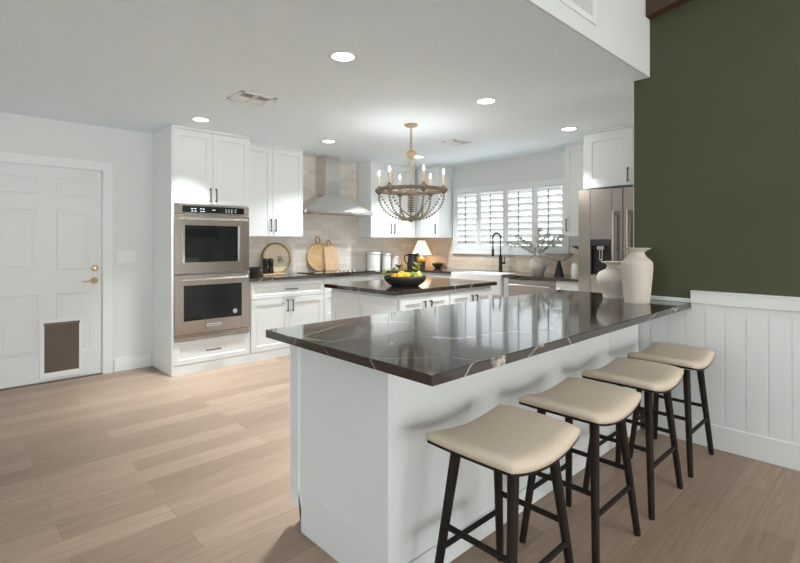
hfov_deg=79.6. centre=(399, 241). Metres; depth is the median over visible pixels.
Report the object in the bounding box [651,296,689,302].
trim
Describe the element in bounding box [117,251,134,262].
light switch
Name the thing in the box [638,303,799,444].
wainscoting
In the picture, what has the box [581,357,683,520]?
bar stool
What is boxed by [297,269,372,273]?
cooktop
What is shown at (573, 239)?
appliance
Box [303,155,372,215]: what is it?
range hood
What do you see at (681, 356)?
seat cushion
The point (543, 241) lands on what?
branch
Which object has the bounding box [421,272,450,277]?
base cabinet
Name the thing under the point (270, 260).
pepper mill
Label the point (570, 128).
recessed light
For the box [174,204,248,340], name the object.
double oven
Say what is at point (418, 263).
leaf sprig
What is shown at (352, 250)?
tiled wall
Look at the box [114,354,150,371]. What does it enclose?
baseboard
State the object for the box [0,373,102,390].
threshold
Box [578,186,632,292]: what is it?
refrigerator
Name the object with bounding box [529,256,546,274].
vase
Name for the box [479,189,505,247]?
shutter panel
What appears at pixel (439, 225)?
upper cabinet
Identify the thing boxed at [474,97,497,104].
recessed light
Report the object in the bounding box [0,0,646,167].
ceiling
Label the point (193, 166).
tall cabinet
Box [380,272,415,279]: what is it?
base cabinet
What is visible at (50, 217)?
door
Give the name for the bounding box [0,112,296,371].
wall
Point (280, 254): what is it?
round platter
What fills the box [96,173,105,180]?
sensor
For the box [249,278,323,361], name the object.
base cabinet
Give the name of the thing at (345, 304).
base cabinet
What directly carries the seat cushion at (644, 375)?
on the bar stool at (650, 377)
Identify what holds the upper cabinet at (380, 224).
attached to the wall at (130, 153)
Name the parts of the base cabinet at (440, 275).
drawer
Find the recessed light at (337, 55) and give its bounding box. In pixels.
[328,50,357,61]
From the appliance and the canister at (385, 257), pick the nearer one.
the appliance
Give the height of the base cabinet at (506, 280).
0.869 m
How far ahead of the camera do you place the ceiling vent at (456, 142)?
5.44 m
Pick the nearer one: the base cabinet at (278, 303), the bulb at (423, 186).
the bulb at (423, 186)
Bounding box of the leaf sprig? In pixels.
[412,262,421,271]
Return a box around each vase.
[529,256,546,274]
[596,261,623,298]
[621,248,652,303]
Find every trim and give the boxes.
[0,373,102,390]
[633,81,633,247]
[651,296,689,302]
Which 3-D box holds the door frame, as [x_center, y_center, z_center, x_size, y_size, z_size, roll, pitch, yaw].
[-3.291,0.255,4.466,1.065,2.090,0.129,0,0,-43]
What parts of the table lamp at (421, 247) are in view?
lamp shade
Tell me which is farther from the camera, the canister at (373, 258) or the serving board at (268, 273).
the canister at (373, 258)
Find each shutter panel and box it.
[456,192,478,247]
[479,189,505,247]
[506,186,534,247]
[535,184,564,248]
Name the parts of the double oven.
glass trim, vent trim, oven door, oven door, control panel, handle, handle, glass trim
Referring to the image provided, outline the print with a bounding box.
[275,256,283,263]
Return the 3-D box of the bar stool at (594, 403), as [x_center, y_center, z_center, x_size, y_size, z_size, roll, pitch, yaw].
[0.792,0.979,2.108,0.464,0.646,0.372,0,0,-43]
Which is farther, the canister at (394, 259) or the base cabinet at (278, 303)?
the canister at (394, 259)
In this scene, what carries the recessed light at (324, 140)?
in the ceiling
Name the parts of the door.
pet flap frame, lever handle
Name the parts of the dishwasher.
handle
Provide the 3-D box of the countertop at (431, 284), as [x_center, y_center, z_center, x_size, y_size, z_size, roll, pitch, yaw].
[0.127,0.412,4.668,1.395,0.035,0.978,0,0,-43]
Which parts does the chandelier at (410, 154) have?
stem, chain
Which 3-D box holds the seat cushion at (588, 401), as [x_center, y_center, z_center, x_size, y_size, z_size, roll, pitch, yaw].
[0.792,0.690,2.108,0.464,0.068,0.372,0,0,-43]
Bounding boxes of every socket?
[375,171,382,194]
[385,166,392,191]
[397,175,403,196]
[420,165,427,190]
[427,173,432,196]
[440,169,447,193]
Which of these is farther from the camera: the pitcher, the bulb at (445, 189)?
the pitcher
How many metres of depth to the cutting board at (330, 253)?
6.49 m
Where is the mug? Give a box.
[249,267,263,275]
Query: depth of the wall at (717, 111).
3.00 m
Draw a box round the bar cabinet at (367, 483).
[290,324,639,562]
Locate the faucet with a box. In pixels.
[491,232,505,271]
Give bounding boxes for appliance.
[570,236,577,248]
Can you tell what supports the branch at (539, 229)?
in the vase at (537, 265)
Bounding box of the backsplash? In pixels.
[417,236,577,273]
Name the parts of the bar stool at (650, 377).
leg, leg, leg, leg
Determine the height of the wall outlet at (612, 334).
0.115 m
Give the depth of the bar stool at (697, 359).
2.88 m
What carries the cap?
attached to the wall at (717, 111)
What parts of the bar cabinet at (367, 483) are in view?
panel, molding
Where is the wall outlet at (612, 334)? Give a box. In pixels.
[610,331,614,349]
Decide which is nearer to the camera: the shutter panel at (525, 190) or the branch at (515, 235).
the branch at (515, 235)
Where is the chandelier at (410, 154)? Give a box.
[375,123,447,221]
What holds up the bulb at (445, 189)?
attached to the chandelier at (410, 154)
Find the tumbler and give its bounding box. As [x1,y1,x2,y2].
[420,261,424,268]
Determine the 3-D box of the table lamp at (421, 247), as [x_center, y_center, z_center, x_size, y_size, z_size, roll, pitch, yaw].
[0.332,0.188,7.355,0.310,0.416,0.310,0,0,-43]
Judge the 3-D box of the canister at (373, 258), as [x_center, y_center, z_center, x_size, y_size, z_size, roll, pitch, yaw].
[-0.382,0.257,6.974,0.200,0.276,0.200,0,0,-43]
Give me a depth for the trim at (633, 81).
3.39 m
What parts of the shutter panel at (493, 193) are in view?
tilt rod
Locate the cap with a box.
[690,290,799,311]
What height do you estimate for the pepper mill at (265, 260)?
0.183 m
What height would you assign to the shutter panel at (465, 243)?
0.801 m
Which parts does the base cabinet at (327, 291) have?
drawer, drawer, drawer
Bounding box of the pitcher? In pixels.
[404,253,418,268]
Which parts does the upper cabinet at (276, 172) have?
door, door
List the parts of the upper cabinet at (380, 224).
door, door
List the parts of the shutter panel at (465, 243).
tilt rod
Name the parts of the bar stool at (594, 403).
leg, leg, leg, leg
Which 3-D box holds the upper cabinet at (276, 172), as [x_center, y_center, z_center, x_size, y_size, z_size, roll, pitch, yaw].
[-1.590,-0.600,5.752,0.820,1.069,0.343,0,0,-43]
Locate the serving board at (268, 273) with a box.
[259,273,286,275]
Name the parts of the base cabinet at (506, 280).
filler panel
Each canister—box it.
[367,250,379,269]
[381,252,390,268]
[391,255,398,267]
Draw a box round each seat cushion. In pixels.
[426,404,579,473]
[518,377,640,423]
[581,357,683,391]
[627,342,714,368]
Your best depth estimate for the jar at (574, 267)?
5.43 m
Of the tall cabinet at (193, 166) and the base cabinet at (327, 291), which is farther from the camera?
the base cabinet at (327, 291)
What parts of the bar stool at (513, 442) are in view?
leg, leg, leg, leg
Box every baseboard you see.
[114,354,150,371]
[658,414,799,470]
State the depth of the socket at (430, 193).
4.87 m
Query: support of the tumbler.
on the countertop at (521, 275)
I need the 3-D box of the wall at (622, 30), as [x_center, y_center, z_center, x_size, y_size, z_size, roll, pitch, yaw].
[-1.378,-1.442,0.385,8.529,0.615,0.014,0,0,-43]
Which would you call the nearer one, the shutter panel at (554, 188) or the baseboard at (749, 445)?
the baseboard at (749, 445)
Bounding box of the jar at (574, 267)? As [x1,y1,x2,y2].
[570,263,577,276]
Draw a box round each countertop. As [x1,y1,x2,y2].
[249,267,577,281]
[266,290,690,386]
[324,277,496,295]
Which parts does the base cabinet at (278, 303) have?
door, drawer, door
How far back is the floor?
2.51 m
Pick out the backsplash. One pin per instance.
(517, 263)
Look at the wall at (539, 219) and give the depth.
9.66 m
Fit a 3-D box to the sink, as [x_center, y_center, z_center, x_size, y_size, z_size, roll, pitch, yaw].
[1.113,0.526,6.262,0.460,0.253,0.790,0,0,-43]
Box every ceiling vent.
[227,90,276,105]
[442,139,470,145]
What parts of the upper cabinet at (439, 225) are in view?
door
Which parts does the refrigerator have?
spout, handle, fridge door, handle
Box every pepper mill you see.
[263,258,267,273]
[268,258,273,272]
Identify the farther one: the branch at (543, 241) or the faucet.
the faucet
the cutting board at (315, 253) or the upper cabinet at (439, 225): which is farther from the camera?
the upper cabinet at (439, 225)
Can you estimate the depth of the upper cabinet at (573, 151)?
5.51 m
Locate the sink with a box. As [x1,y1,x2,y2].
[451,271,514,295]
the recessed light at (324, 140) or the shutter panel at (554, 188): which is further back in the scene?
the shutter panel at (554, 188)
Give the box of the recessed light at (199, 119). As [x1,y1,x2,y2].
[190,117,211,121]
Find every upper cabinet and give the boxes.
[249,142,302,236]
[357,161,415,237]
[415,164,452,237]
[564,141,587,235]
[583,124,632,189]
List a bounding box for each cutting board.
[307,236,325,270]
[323,240,338,270]
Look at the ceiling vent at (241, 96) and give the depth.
3.77 m
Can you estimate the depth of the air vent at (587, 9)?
2.64 m
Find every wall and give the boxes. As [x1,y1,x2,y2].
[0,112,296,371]
[249,155,416,272]
[453,150,564,271]
[464,219,561,245]
[525,0,649,77]
[634,0,799,428]
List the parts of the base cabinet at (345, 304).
panel, panel, door, door, door, door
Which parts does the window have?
sash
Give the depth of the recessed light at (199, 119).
4.43 m
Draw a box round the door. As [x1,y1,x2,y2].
[0,163,100,388]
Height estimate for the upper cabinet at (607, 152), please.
0.584 m
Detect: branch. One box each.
[504,241,532,253]
[514,234,535,255]
[525,241,536,253]
[536,227,543,250]
[537,231,550,253]
[538,243,556,254]
[539,234,564,252]
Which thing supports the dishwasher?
on the floor
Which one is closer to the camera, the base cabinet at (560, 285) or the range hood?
the base cabinet at (560, 285)
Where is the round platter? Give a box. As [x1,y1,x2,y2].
[262,242,290,272]
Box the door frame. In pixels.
[0,151,112,373]
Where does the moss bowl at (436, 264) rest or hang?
on the countertop at (521, 275)
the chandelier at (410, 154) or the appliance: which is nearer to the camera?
the chandelier at (410, 154)
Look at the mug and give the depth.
5.51 m
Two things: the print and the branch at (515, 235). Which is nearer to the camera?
the branch at (515, 235)
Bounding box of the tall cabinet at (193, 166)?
[153,124,249,376]
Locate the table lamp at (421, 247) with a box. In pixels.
[412,241,431,267]
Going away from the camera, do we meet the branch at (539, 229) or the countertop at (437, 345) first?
the countertop at (437, 345)
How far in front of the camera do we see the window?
6.59 m
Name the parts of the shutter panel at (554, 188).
tilt rod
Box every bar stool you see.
[426,404,579,562]
[518,377,640,562]
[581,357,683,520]
[627,342,714,477]
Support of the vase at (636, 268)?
on the countertop at (437, 345)
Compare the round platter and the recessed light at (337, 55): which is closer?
the recessed light at (337, 55)
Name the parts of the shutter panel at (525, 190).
tilt rod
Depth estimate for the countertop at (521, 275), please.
5.84 m
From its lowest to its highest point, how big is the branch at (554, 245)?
0.319 m
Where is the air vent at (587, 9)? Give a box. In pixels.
[559,0,596,25]
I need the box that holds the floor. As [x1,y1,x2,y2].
[0,355,799,562]
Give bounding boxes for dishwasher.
[509,278,556,295]
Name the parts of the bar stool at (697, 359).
leg, leg, leg, leg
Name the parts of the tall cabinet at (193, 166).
door, handle, drawer, door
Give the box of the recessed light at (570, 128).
[559,126,578,130]
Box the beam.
[646,0,689,19]
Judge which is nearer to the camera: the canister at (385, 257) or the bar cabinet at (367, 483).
the bar cabinet at (367, 483)
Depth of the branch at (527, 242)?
5.82 m
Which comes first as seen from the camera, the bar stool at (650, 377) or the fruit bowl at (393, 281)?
the bar stool at (650, 377)
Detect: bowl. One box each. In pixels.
[384,275,425,286]
[432,262,443,267]
[545,253,572,275]
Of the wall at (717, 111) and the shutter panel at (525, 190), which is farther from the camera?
the shutter panel at (525, 190)
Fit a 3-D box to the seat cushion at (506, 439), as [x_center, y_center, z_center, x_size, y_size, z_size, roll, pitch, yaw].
[0.371,0.690,1.709,0.464,0.068,0.372,0,0,-43]
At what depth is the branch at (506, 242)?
5.84 m
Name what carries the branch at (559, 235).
in the vase at (537, 265)
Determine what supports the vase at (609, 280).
on the countertop at (437, 345)
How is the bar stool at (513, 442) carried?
on the floor
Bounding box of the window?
[452,178,569,255]
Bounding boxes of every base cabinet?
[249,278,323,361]
[323,274,379,321]
[331,286,491,320]
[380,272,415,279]
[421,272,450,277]
[492,278,510,298]
[556,281,577,290]
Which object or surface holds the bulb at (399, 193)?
attached to the chandelier at (410, 154)
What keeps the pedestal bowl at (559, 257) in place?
on the countertop at (521, 275)
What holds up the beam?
attached to the vault
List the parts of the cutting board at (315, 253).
handle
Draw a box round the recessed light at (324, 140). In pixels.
[320,139,336,142]

